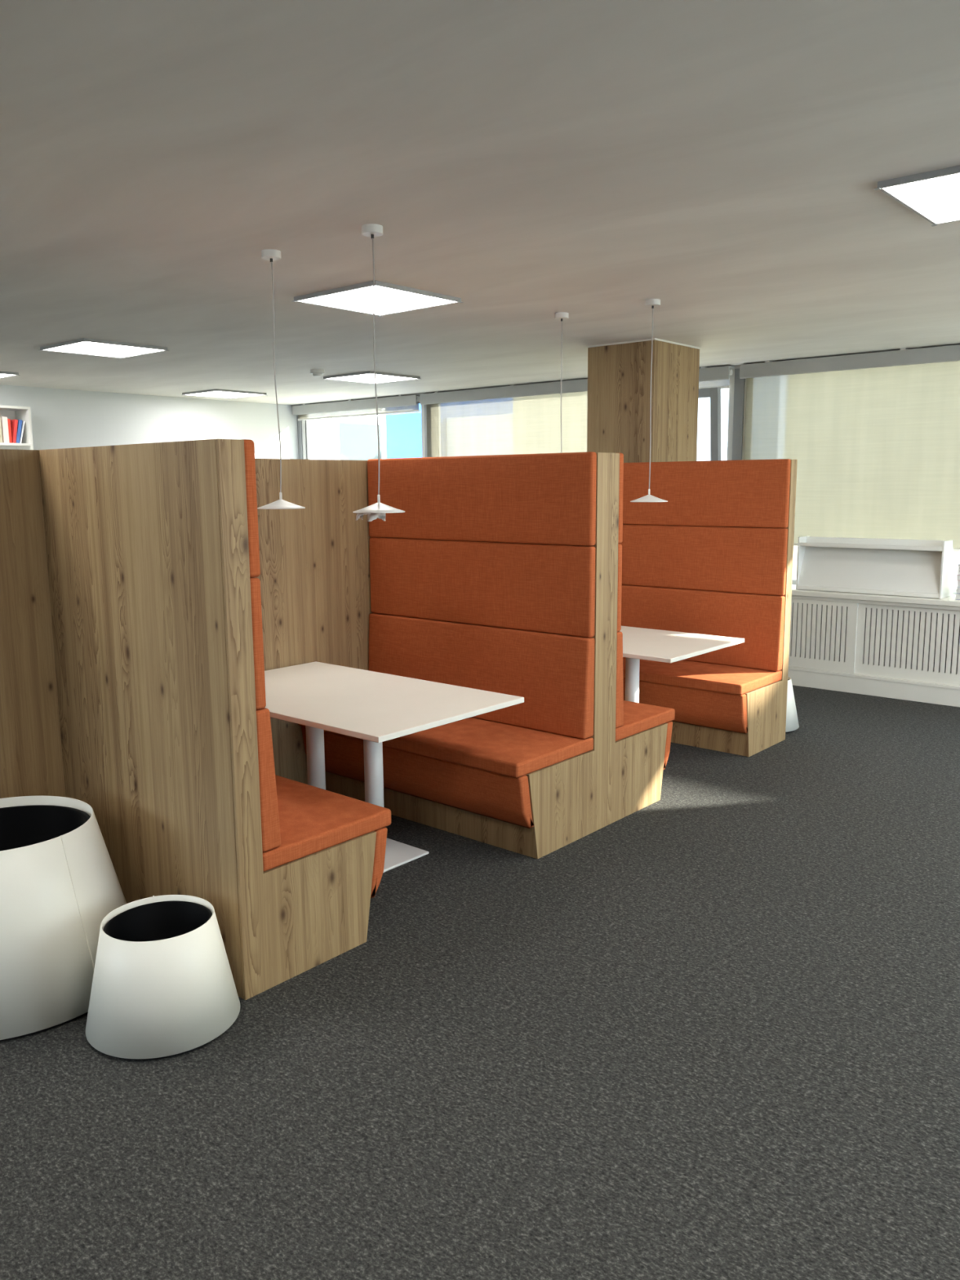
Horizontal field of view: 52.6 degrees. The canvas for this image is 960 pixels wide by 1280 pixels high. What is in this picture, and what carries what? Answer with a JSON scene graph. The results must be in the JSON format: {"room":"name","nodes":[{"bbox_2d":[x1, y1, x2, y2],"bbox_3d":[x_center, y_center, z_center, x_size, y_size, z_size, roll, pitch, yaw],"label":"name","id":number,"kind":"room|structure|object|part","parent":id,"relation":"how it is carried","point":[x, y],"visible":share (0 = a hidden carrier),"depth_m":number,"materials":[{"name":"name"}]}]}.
{"room":"office breakout area","nodes":[
{"label":"office breakout area","id":0,"kind":"room"},
{"bbox_2d":[0,384,298,458],"bbox_3d":[-6.392,-0.906,8.042,0.120,2.684,12.650,7,12,40],"label":"wall","id":1,"kind":"structure","parent":0,"point":[60,419],"depth_m":10.82,"materials":[{"name":"white paint"}]},
{"bbox_2d":[0,684,959,1279],"bbox_3d":[-1.735,1.064,4.314,12.331,0.100,12.650,7,12,40],"label":"floor","id":2,"kind":"structure","parent":0,"point":[712,1031],"depth_m":2.77,"materials":[{"name":"grey carpet"}]},
{"bbox_2d":[0,404,33,449],"bbox_3d":[-5.054,-1.000,9.273,0.300,2.460,1.580,7,12,40],"label":"bookcase","id":3,"kind":"object","parent":2,"relation":"on","point":[12,412],"visible":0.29,"depth_m":9.64,"materials":[{"name":"white wood"}]},
{"bbox_2d":[0,415,2,442],"bbox_3d":[-4.725,-2.053,9.468,0.182,0.262,0.042,7,12,40],"label":"book","id":4,"kind":"object","parent":3,"relation":"on","point":[1,433],"visible":1,"depth_m":9.42,"materials":[{"name":"beige paper"}]},
{"bbox_2d":[0,416,9,443],"bbox_3d":[-4.686,-2.055,9.514,0.182,0.250,0.050,7,12,40],"label":"book","id":5,"kind":"object","parent":3,"relation":"on","point":[4,422],"visible":0.83,"depth_m":9.45,"materials":[{"name":"white paper"}]},
{"bbox_3d":[-5.165,-1.002,9.370,0.006,2.436,1.535,7,12,40],"label":"panel","id":6,"kind":"part","parent":3,"relation":"part of","materials":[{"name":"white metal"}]},
{"bbox_2d":[7,418,12,443],"bbox_3d":[-4.661,-2.051,9.544,0.182,0.232,0.026,7,12,40],"label":"book","id":7,"kind":"object","parent":3,"relation":"on","point":[8,420],"visible":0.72,"depth_m":9.48,"materials":[{"name":"red paper"}]},
{"bbox_3d":[-5.063,-2.203,9.081,0.300,0.024,1.535,7,12,40],"label":"panel","id":8,"kind":"part","parent":3,"relation":"part of","materials":[{"name":"white wood"}]},
{"bbox_2d":[10,419,17,443],"bbox_3d":[-4.626,-2.056,9.585,0.182,0.229,0.067,7,12,40],"label":"book","id":9,"kind":"object","parent":3,"relation":"on","point":[14,423],"visible":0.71,"depth_m":9.53,"materials":[{"name":"red paper"}]},
{"bbox_3d":[-5.058,-1.853,9.134,0.294,0.022,1.535,7,12,40],"label":"shelf","id":10,"kind":"part","parent":3,"relation":"part of","materials":[{"name":"white wood"}]},
{"bbox_2d":[15,419,22,443],"bbox_3d":[-4.602,-2.061,9.612,0.182,0.229,0.077,7,12,40],"label":"book","id":11,"kind":"object","parent":3,"relation":"on","point":[20,421],"visible":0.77,"depth_m":9.55,"materials":[{"name":"blue paper"}]},
{"bbox_2d":[19,421,25,443],"bbox_3d":[-4.581,-2.059,9.637,0.182,0.218,0.065,7,12,40],"label":"book","id":12,"kind":"object","parent":3,"relation":"on","point":[23,422],"visible":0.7,"depth_m":9.58,"materials":[{"name":"white paper"}]},
{"bbox_3d":[-4.546,-1.097,9.856,0.300,2.460,0.022,7,12,40],"label":"panel","id":13,"kind":"part","parent":3,"relation":"part of","materials":[{"name":"white wood"}]},
{"bbox_2d":[0,448,65,798],"bbox_3d":[-2.058,0.253,3.356,0.040,1.810,1.200,7,12,40],"label":"partition panel","id":14,"kind":"object","parent":2,"relation":"on","point":[31,759],"visible":0.6,"depth_m":3.68,"materials":[{"name":"brown wood"}]},
{"bbox_2d":[0,795,126,1041],"bbox_3d":[-1.603,0.889,3.297,0.844,0.564,0.844,7,12,40],"label":"planter","id":15,"kind":"object","parent":2,"relation":"on","point":[59,881],"visible":0.84,"depth_m":3.08,"materials":[{"name":"white ceramic"}]},
{"bbox_2d":[85,894,239,1060],"bbox_3d":[-1.000,1.033,3.050,0.466,0.349,0.466,7,12,40],"label":"planter","id":16,"kind":"object","parent":2,"relation":"on","point":[163,985],"visible":1,"depth_m":2.90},
{"bbox_2d":[38,439,391,999],"bbox_3d":[-1.123,0.175,3.790,1.500,1.812,0.686,7,12,40],"label":"bench","id":17,"kind":"object","parent":2,"relation":"on","point":[153,550],"visible":0.79,"depth_m":3.30,"materials":[{"name":"brown wood"}]},
{"bbox_3d":[-1.321,0.212,3.573,1.486,1.810,0.094,7,12,40],"label":"divider panel","id":18,"kind":"part","parent":17,"relation":"part of","materials":[{"name":"brown wood"}]},
{"bbox_2d":[242,439,260,577],"bbox_3d":[-1.272,-0.481,3.513,1.495,0.427,0.051,7,12,40],"label":"backrest cushion","id":19,"kind":"object","parent":17,"relation":"on","point":[251,533],"depth_m":3.02,"materials":[{"name":"orange fabric"}]},
{"bbox_2d":[249,577,266,709],"bbox_3d":[-1.269,-0.058,3.581,1.495,0.425,0.051,7,12,40],"label":"backrest cushion","id":20,"kind":"object","parent":17,"relation":"on","point":[256,647],"depth_m":3.09,"materials":[{"name":"orange fabric"}]},
{"bbox_2d":[256,707,280,852],"bbox_3d":[-1.255,0.388,3.664,1.495,0.479,0.084,7,12,40],"label":"backrest cushion","id":21,"kind":"object","parent":17,"relation":"on","point":[268,835],"depth_m":3.17,"materials":[{"name":"orange fabric"}]},
{"bbox_3d":[-0.586,0.253,3.279,0.012,1.810,0.603,7,12,40],"label":"panel","id":22,"kind":"part","parent":17,"relation":"part of","materials":[{"name":"brown wood"}]},
{"bbox_2d":[262,774,391,871],"bbox_3d":[-1.087,0.624,3.897,1.495,0.070,0.591,7,12,40],"label":"seat cushion","id":23,"kind":"object","parent":17,"relation":"on","point":[315,823],"depth_m":3.52,"materials":[{"name":"orange fabric"}]},
{"bbox_2d":[370,826,387,898],"bbox_3d":[-0.942,0.758,4.089,1.495,0.253,0.109,7,12,40],"label":"cushion","id":24,"kind":"object","parent":17,"relation":"on","point":[378,834],"depth_m":3.60,"materials":[{"name":"orange fabric"}]},
{"bbox_2d":[254,457,372,784],"bbox_3d":[-1.239,0.013,4.824,0.040,1.806,1.947,7,12,40],"label":"partition panel","id":25,"kind":"object","parent":2,"relation":"on","point":[314,577],"visible":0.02,"depth_m":5.15,"materials":[{"name":"brown wood"}]},
{"bbox_2d":[264,661,524,872],"bbox_3d":[-0.627,0.603,4.481,1.420,0.738,0.885,7,12,40],"label":"table","id":26,"kind":"object","parent":2,"relation":"on","point":[375,708],"visible":0.65,"depth_m":4.31,"materials":[{"name":"white laminate"}]},
{"bbox_3d":[-0.779,0.597,4.612,0.084,0.686,0.084,7,12,40],"label":"leg","id":27,"kind":"part","parent":26,"relation":"part of","materials":[{"name":"white metal"}]},
{"bbox_3d":[-0.475,0.636,4.354,0.084,0.686,0.084,7,12,40],"label":"leg","id":28,"kind":"part","parent":26,"relation":"part of","materials":[{"name":"white metal"}]},
{"bbox_3d":[-0.625,0.962,4.539,0.720,0.012,0.370,7,12,40],"label":"plate","id":29,"kind":"part","parent":26,"relation":"part of","materials":[{"name":"white metal"}]},
{"bbox_2d":[297,452,675,858],"bbox_3d":[0.035,-0.047,5.119,1.500,1.812,1.367,7,12,40],"label":"bench","id":30,"kind":"object","parent":2,"relation":"on","point":[502,574],"visible":0.82,"depth_m":4.73,"materials":[{"name":"orange fabric"}]},
{"bbox_2d":[301,725,533,828],"bbox_3d":[-0.356,0.646,4.761,1.495,0.253,0.109,7,12,40],"label":"cushion","id":31,"kind":"object","parent":30,"relation":"on","point":[487,793],"depth_m":4.56,"materials":[{"name":"orange fabric"}]},
{"bbox_2d":[297,717,593,777],"bbox_3d":[-0.213,0.457,4.901,1.495,0.070,0.591,7,12,40],"label":"seat cushion","id":32,"kind":"object","parent":30,"relation":"on","point":[496,747],"depth_m":4.54,"materials":[{"name":"orange fabric"}]},
{"bbox_2d":[368,613,594,739],"bbox_3d":[-0.050,0.157,5.048,1.495,0.479,0.084,7,12,40],"label":"backrest cushion","id":33,"kind":"object","parent":30,"relation":"on","point":[553,670],"depth_m":4.86,"materials":[{"name":"orange fabric"}]},
{"bbox_2d":[367,452,596,546],"bbox_3d":[-0.046,-0.716,4.920,1.495,0.427,0.051,7,12,40],"label":"backrest cushion","id":34,"kind":"object","parent":30,"relation":"on","point":[544,499],"depth_m":4.82,"materials":[{"name":"orange fabric"}]},
{"bbox_2d":[369,537,595,637],"bbox_3d":[-0.043,-0.293,4.988,1.495,0.425,0.051,7,12,40],"label":"backrest cushion","id":35,"kind":"object","parent":30,"relation":"on","point":[522,587],"depth_m":4.89,"materials":[{"name":"orange fabric"}]},
{"bbox_3d":[0.030,-0.046,5.123,1.488,1.810,0.183,7,12,40],"label":"divider panel","id":36,"kind":"part","parent":30,"relation":"part of","materials":[{"name":"orange fabric"}]},
{"bbox_3d":[0.599,0.027,4.640,0.012,1.810,1.201,7,12,40],"label":"panel","id":37,"kind":"part","parent":30,"relation":"part of","materials":[{"name":"brown wood"}]},
{"bbox_2d":[615,631,623,728],"bbox_3d":[0.125,0.124,5.248,1.495,0.479,0.084,7,12,40],"label":"backrest cushion","id":38,"kind":"object","parent":30,"relation":"on","point":[619,635],"depth_m":4.76,"materials":[{"name":"orange fabric"}]},
{"bbox_2d":[617,543,622,631],"bbox_3d":[0.111,-0.322,5.165,1.495,0.425,0.051,7,12,40],"label":"backrest cushion","id":39,"kind":"object","parent":30,"relation":"on","point":[619,546],"depth_m":4.67,"materials":[{"name":"orange fabric"}]},
{"bbox_2d":[617,453,623,543],"bbox_3d":[0.108,-0.745,5.097,1.495,0.427,0.051,7,12,40],"label":"backrest cushion","id":40,"kind":"object","parent":30,"relation":"on","point":[620,456],"depth_m":4.60,"materials":[{"name":"orange fabric"}]},
{"bbox_2d":[615,700,675,741],"bbox_3d":[0.292,0.360,5.481,1.495,0.070,0.591,7,12,40],"label":"seat cushion","id":41,"kind":"object","parent":30,"relation":"on","point":[640,720],"depth_m":5.05,"materials":[{"name":"orange fabric"}]},
{"bbox_2d":[662,720,672,769],"bbox_3d":[0.438,0.494,5.672,1.495,0.253,0.109,7,12,40],"label":"cushion","id":42,"kind":"object","parent":30,"relation":"on","point":[667,725],"depth_m":5.18,"materials":[{"name":"orange fabric"}]},
{"bbox_2d":[586,337,700,462],"bbox_3d":[1.247,-0.881,7.521,0.582,2.684,0.670,7,12,40],"label":"column","id":43,"kind":"structure","parent":2,"relation":"on","point":[619,374],"depth_m":7.14,"materials":[{"name":"brown wood"}]},
{"bbox_3d":[1.237,-2.201,7.310,0.582,0.012,0.670,7,12,40],"label":"trim","id":44,"kind":"part","parent":43,"relation":"part of","materials":[{"name":"white paint"}]},
{"bbox_2d":[620,626,744,702],"bbox_3d":[0.776,0.341,6.053,1.420,0.738,0.885,7,12,40],"label":"table","id":45,"kind":"object","parent":2,"relation":"on","point":[638,643],"visible":0.29,"depth_m":5.79,"materials":[{"name":"white laminate"}]},
{"bbox_3d":[0.927,0.373,5.926,0.084,0.686,0.084,7,12,40],"label":"leg","id":46,"kind":"part","parent":45,"relation":"part of","materials":[{"name":"white metal"}]},
{"bbox_2d":[620,458,797,756],"bbox_3d":[1.210,-0.271,6.467,1.500,1.812,0.678,7,12,40],"label":"bench","id":47,"kind":"object","parent":2,"relation":"on","point":[716,557],"visible":0.58,"depth_m":6.29,"materials":[{"name":"orange fabric"}]},
{"bbox_2d":[622,678,747,733],"bbox_3d":[1.043,0.379,6.367,1.495,0.253,0.109,7,12,40],"label":"cushion","id":48,"kind":"object","parent":47,"relation":"on","point":[699,707],"depth_m":6.05,"materials":[{"name":"orange fabric"}]},
{"bbox_2d":[622,657,782,695],"bbox_3d":[1.186,0.189,6.507,1.495,0.070,0.591,7,12,40],"label":"seat cushion","id":49,"kind":"object","parent":47,"relation":"on","point":[692,674],"depth_m":6.15,"materials":[{"name":"orange fabric"}]},
{"bbox_2d":[621,584,785,671],"bbox_3d":[1.349,-0.110,6.654,1.495,0.479,0.084,7,12,40],"label":"backrest cushion","id":50,"kind":"object","parent":47,"relation":"on","point":[757,617],"depth_m":6.41,"materials":[{"name":"orange fabric"}]},
{"bbox_3d":[1.398,-0.308,6.693,1.488,1.810,0.086,7,12,40],"label":"divider panel","id":51,"kind":"part","parent":47,"relation":"part of","materials":[{"name":"orange fabric"}]},
{"bbox_2d":[620,524,787,595],"bbox_3d":[1.356,-0.561,6.594,1.495,0.425,0.051,7,12,40],"label":"backrest cushion","id":52,"kind":"object","parent":47,"relation":"on","point":[698,559],"depth_m":6.44,"materials":[{"name":"orange fabric"}]},
{"bbox_2d":[622,458,791,528],"bbox_3d":[1.353,-0.983,6.527,1.495,0.427,0.051,7,12,40],"label":"backrest cushion","id":53,"kind":"object","parent":47,"relation":"on","point":[742,493],"depth_m":6.37,"materials":[{"name":"orange fabric"}]},
{"bbox_3d":[1.801,-0.203,6.019,0.012,1.810,0.595,7,12,40],"label":"panel","id":54,"kind":"part","parent":47,"relation":"part of","materials":[{"name":"brown wood"}]},
{"bbox_2d":[785,675,799,733],"bbox_3d":[1.964,0.426,6.700,0.466,0.349,0.468,7,12,40],"label":"planter","id":55,"kind":"object","parent":2,"relation":"on","point":[792,722],"visible":0.16,"depth_m":6.55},
{"bbox_2d":[787,584,959,706],"bbox_3d":[2.135,-0.119,8.690,12.127,0.795,0.460,7,12,40],"label":"radiator cover","id":56,"kind":"object","parent":2,"relation":"on","point":[895,646],"visible":0.4,"depth_m":7.61,"materials":[{"name":"white wood"}]},
{"bbox_3d":[2.587,-0.063,8.044,1.048,0.568,0.016,7,12,40],"label":"sliding panel","id":57,"kind":"part","parent":56,"relation":"part of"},
{"bbox_2d":[795,536,954,599],"bbox_3d":[3.135,-0.595,7.734,1.125,0.430,0.330,7,12,40],"label":"magazine rack","id":58,"kind":"object","parent":56,"relation":"on","point":[922,568],"visible":1,"depth_m":7.62,"materials":[{"name":"white wood"}]},
{"bbox_3d":[2.714,-0.649,8.092,0.014,0.430,0.330,7,12,40],"label":"panel","id":59,"kind":"part","parent":58,"relation":"part of","materials":[{"name":"white metal"}]},
{"bbox_2d":[798,546,942,593],"bbox_3d":[3.075,-0.557,7.670,1.096,0.314,0.126,7,12,40],"label":"shelf","id":60,"kind":"object","parent":58,"relation":"attached to","point":[861,570],"depth_m":7.65,"materials":[{"name":"white metal"}]},
{"bbox_2d":[799,542,942,551],"bbox_3d":[3.072,-0.735,7.638,1.096,0.034,0.137,7,12,40],"label":"shelf","id":61,"kind":"object","parent":58,"relation":"attached to","point":[802,546],"depth_m":7.64,"materials":[{"name":"white metal"}]},
{"bbox_3d":[3.123,-0.597,7.719,1.096,0.418,0.008,7,12,40],"label":"panel","id":62,"kind":"part","parent":58,"relation":"part of","materials":[{"name":"white metal"}]},
{"bbox_3d":[3.556,-0.541,7.376,0.014,0.430,0.330,7,12,40],"label":"panel","id":63,"kind":"part","parent":58,"relation":"part of","materials":[{"name":"white metal"}]},
{"bbox_3d":[2.132,-0.489,8.631,12.127,0.044,0.460,7,12,40],"label":"sill","id":64,"kind":"part","parent":56,"relation":"part of","materials":[{"name":"white wood"}]},
{"bbox_3d":[3.381,0.035,7.394,1.060,0.568,0.016,7,12,40],"label":"sliding panel","id":65,"kind":"part","parent":56,"relation":"part of","materials":[{"name":"white wood"}]},
{"bbox_2d":[955,593,959,599],"bbox_3d":[3.718,-0.333,7.277,0.210,0.046,0.300,8,12,42],"label":"book","id":66,"kind":"object","parent":56,"relation":"on","point":[957,595],"visible":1,"depth_m":7.23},
{"bbox_2d":[955,586,959,593],"bbox_3d":[3.718,-0.379,7.269,0.210,0.048,0.300,7,12,40],"label":"book","id":67,"kind":"object","parent":66,"relation":"on","point":[957,588],"visible":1,"depth_m":7.22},
{"bbox_3d":[3.717,-0.426,7.262,0.210,0.046,0.300,7,12,38],"label":"book","id":68,"kind":"object","parent":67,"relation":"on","visible":0},
{"bbox_3d":[3.717,-0.471,7.255,0.210,0.044,0.300,8,12,42],"label":"book","id":69,"kind":"object","parent":68,"relation":"on","visible":0},
{"bbox_2d":[957,564,959,574],"bbox_3d":[3.716,-0.532,7.245,0.210,0.078,0.300,7,12,40],"label":"book","id":70,"kind":"object","parent":69,"relation":"on","point":[958,570],"visible":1,"depth_m":7.20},
{"bbox_2d":[0,0,959,405],"bbox_3d":[-1.757,-1.710,3.870,12.331,0.150,12.650,7,12,40],"label":"ceiling","id":71,"kind":"structure","parent":0,"point":[525,162],"depth_m":3.28,"materials":[{"name":"paint"}]},
{"bbox_2d":[0,371,19,377],"bbox_3d":[-4.556,-2.356,8.600,0.662,0.024,0.662,7,12,40],"label":"recessed light","id":72,"kind":"object","parent":71,"relation":"in","point":[2,374],"visible":1,"depth_m":8.62,"materials":[{"name":"white plastic"}]},
{"bbox_2d":[0,373,14,377],"bbox_3d":[-4.556,-2.359,8.600,0.619,0.018,0.619,7,12,40],"label":"diffuser","id":73,"kind":"object","parent":72,"relation":"attached to","point":[2,375],"depth_m":8.66,"materials":[{"name":"white plastic"}]},
{"bbox_2d":[40,337,169,359],"bbox_3d":[-2.752,-2.132,7.113,0.662,0.024,0.662,7,12,40],"label":"recessed light","id":74,"kind":"object","parent":71,"relation":"in","point":[86,346],"visible":1,"depth_m":7.05,"materials":[{"name":"white plastic"}]},
{"bbox_2d":[44,342,161,357],"bbox_3d":[-2.752,-2.135,7.113,0.619,0.018,0.619,7,12,40],"label":"diffuser","id":75,"kind":"object","parent":74,"relation":"attached to","point":[113,349],"depth_m":7.07,"materials":[{"name":"white plastic"}]},
{"bbox_2d":[182,388,266,399],"bbox_3d":[-2.802,-2.698,10.651,0.662,0.024,0.662,7,12,40],"label":"recessed light","id":76,"kind":"object","parent":71,"relation":"in","point":[224,393],"visible":1,"depth_m":10.57,"materials":[{"name":"white plastic"}]},
{"bbox_2d":[186,391,262,398],"bbox_3d":[-2.802,-2.700,10.651,0.619,0.018,0.619,7,12,40],"label":"diffuser","id":77,"kind":"object","parent":76,"relation":"attached to","point":[224,394],"depth_m":10.59,"materials":[{"name":"white plastic"}]},
{"bbox_2d":[257,248,305,509],"bbox_3d":[-0.909,-1.149,4.335,0.216,1.116,0.216,7,12,40],"label":"pendant lamp","id":78,"kind":"object","parent":71,"relation":"hanging from","point":[271,255],"visible":1,"depth_m":4.33,"materials":[{"name":"white metal"}]},
{"bbox_3d":[-0.905,-0.619,4.420,0.216,0.042,0.216,7,12,40],"label":"lamp shade","id":79,"kind":"part","parent":78,"relation":"part of","materials":[{"name":"white metal"}]},
{"bbox_2d":[310,368,324,377],"bbox_3d":[-1.443,-2.367,8.619,0.124,0.056,0.124,7,12,40],"label":"smoke detector","id":80,"kind":"object","parent":71,"relation":"attached to","point":[316,372],"visible":1,"depth_m":8.58,"materials":[{"name":"white plastic"}]},
{"bbox_2d":[321,370,421,384],"bbox_3d":[-1.020,-2.473,9.163,0.662,0.024,0.662,7,12,40],"label":"recessed light","id":81,"kind":"object","parent":71,"relation":"in","point":[368,377],"visible":0.98,"depth_m":9.09,"materials":[{"name":"white plastic"}]},
{"bbox_2d":[329,373,413,383],"bbox_3d":[-1.020,-2.476,9.162,0.619,0.018,0.619,7,12,40],"label":"diffuser","id":82,"kind":"object","parent":81,"relation":"attached to","point":[361,378],"depth_m":9.12,"materials":[{"name":"white plastic"}]},
{"bbox_2d":[291,280,463,316],"bbox_3d":[-0.558,-1.861,5.314,0.662,0.024,0.662,7,12,40],"label":"recessed light","id":83,"kind":"object","parent":71,"relation":"in","point":[389,298],"visible":0.94,"depth_m":5.25,"materials":[{"name":"white plastic"}]},
{"bbox_2d":[352,223,404,513],"bbox_3d":[-0.423,-1.085,3.942,0.216,1.126,0.216,7,12,40],"label":"pendant lamp","id":84,"kind":"object","parent":71,"relation":"hanging from","point":[371,230],"visible":1,"depth_m":3.94,"materials":[{"name":"white metal"}]},
{"bbox_2d":[355,513,385,521],"bbox_3d":[-0.454,-0.512,4.033,0.128,0.038,0.032,1,9,9],"label":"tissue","id":85,"kind":"object","parent":84,"relation":"hanging from","point":[371,517],"visible":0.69,"depth_m":4.03,"materials":[{"name":"white paper"}]},
{"bbox_3d":[-0.419,-0.584,4.022,0.011,0.037,0.011,7,12,40],"label":"stem","id":86,"kind":"part","parent":84,"relation":"part of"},
{"bbox_3d":[-0.419,-0.549,4.028,0.216,0.042,0.216,7,12,40],"label":"lamp shade","id":87,"kind":"part","parent":84,"relation":"part of","materials":[{"name":"white metal"}]},
{"bbox_2d":[419,378,587,457],"bbox_3d":[0.366,-1.734,10.173,2.640,1.824,0.106,7,12,40],"label":"roller blind","id":88,"kind":"object","parent":71,"relation":"hanging from","point":[513,419],"visible":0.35,"depth_m":10.15,"materials":[{"name":"beige fabric"}]},
{"bbox_2d":[555,311,568,453],"bbox_3d":[0.496,-1.412,5.937,0.216,1.124,0.216,7,12,40],"label":"pendant lamp","id":89,"kind":"object","parent":71,"relation":"hanging from","point":[561,316],"visible":0.43,"depth_m":5.87,"materials":[{"name":"white metal"}]},
{"bbox_2d":[630,298,667,502],"bbox_3d":[0.975,-1.353,5.537,0.216,1.122,0.216,7,12,40],"label":"pendant lamp","id":90,"kind":"object","parent":71,"relation":"hanging from","point":[652,303],"visible":1,"depth_m":5.54,"materials":[{"name":"white metal"}]},
{"bbox_3d":[0.979,-0.820,5.623,0.216,0.042,0.216,7,12,40],"label":"lamp shade","id":91,"kind":"part","parent":90,"relation":"part of","materials":[{"name":"white metal"}]},
{"bbox_2d":[873,164,959,226],"bbox_3d":[1.817,-1.568,3.364,0.662,0.024,0.662,7,12,40],"label":"recessed light","id":92,"kind":"object","parent":71,"relation":"in","point":[934,196],"visible":1,"depth_m":3.40,"materials":[{"name":"white plastic"}]},
{"bbox_2d":[416,364,739,397],"bbox_3d":[2.318,-1.088,8.758,12.131,2.684,0.120,7,12,40],"label":"wall","id":93,"kind":"structure","parent":0,"point":[738,366],"depth_m":8.53,"materials":[{"name":"white paint"}]},
{"bbox_2d":[302,401,424,459],"bbox_3d":[-1.421,-1.933,11.841,2.180,1.875,0.070,7,12,40],"label":"window","id":94,"kind":"structure","parent":93,"relation":"in","point":[305,433],"depth_m":12.39,"materials":[{"name":"white metal"}]},
{"bbox_2d":[291,394,420,420],"bbox_3d":[-1.521,-2.780,11.643,2.200,0.194,0.106,7,12,40],"label":"roller blind","id":95,"kind":"object","parent":94,"relation":"attached to","point":[400,403],"visible":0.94,"depth_m":11.56,"materials":[{"name":"white fabric"}]},
{"bbox_2d":[297,368,744,460],"bbox_3d":[1.081,-1.612,9.715,8.921,1.875,0.100,7,12,40],"label":"trim","id":96,"kind":"structure","parent":93,"relation":"attached to","point":[739,384],"depth_m":8.57,"materials":[{"name":"grey metal"}]},
{"bbox_2d":[696,368,734,461],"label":"window","id":97,"kind":"structure","parent":93,"relation":"in","point":[714,393],"depth_m":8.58,"materials":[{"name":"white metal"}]},
{"bbox_3d":[1.807,-1.446,8.960,0.885,1.660,0.060,7,16,40],"label":"sash frame","id":98,"kind":"part","parent":97,"relation":"part of","materials":[{"name":"grey metal"}]},
{"bbox_2d":[698,365,733,388],"bbox_3d":[1.801,-2.354,8.820,1.040,0.194,0.106,7,12,40],"label":"roller blind","id":99,"kind":"object","parent":97,"relation":"attached to","point":[718,376],"visible":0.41,"depth_m":8.56,"materials":[{"name":"white fabric"}]},
{"bbox_2d":[742,377,956,594],"bbox_3d":[3.368,-1.318,7.771,2.710,1.875,0.070,7,12,40],"label":"window","id":100,"kind":"structure","parent":93,"relation":"in","point":[793,580],"depth_m":8.52,"materials":[{"name":"white metal"}]},
{"bbox_2d":[739,344,959,551],"bbox_3d":[3.304,-1.491,7.654,2.710,1.554,0.106,7,12,40],"label":"roller blind","id":101,"kind":"object","parent":100,"relation":"attached to","point":[873,438],"visible":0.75,"depth_m":7.83,"materials":[{"name":"beige fabric"}]},
{"label":"outside","id":102,"kind":"structure","parent":0,"visible":0},
{"bbox_2d":[696,388,959,588],"bbox_3d":[12.395,-0.786,7.916,30.500,19.000,0.880,7,12,40],"label":"building","id":103,"kind":"structure","parent":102,"point":[704,403],"depth_m":14.63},
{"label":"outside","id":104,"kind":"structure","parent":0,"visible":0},
{"bbox_2d":[385,403,422,458],"bbox_3d":[-2.406,-0.743,22.608,6.720,14.500,3.000,7,12,40],"label":"building","id":105,"kind":"structure","parent":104,"point":[403,430],"depth_m":19.26,"materials":[{"name":"teal"}]},
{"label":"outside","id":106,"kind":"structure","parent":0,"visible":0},
{"bbox_2d":[308,413,386,460],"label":"window","id":107,"kind":"structure","parent":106,"point":[353,437],"depth_m":15.63,"materials":[{"name":"glass"}]},
{"bbox_3d":[-1.934,-2.621,15.936,0.010,1.810,0.900,7,12,40],"label":"pane","id":108,"kind":"part","parent":107,"relation":"part of","materials":[{"name":"glass"}]}
]}

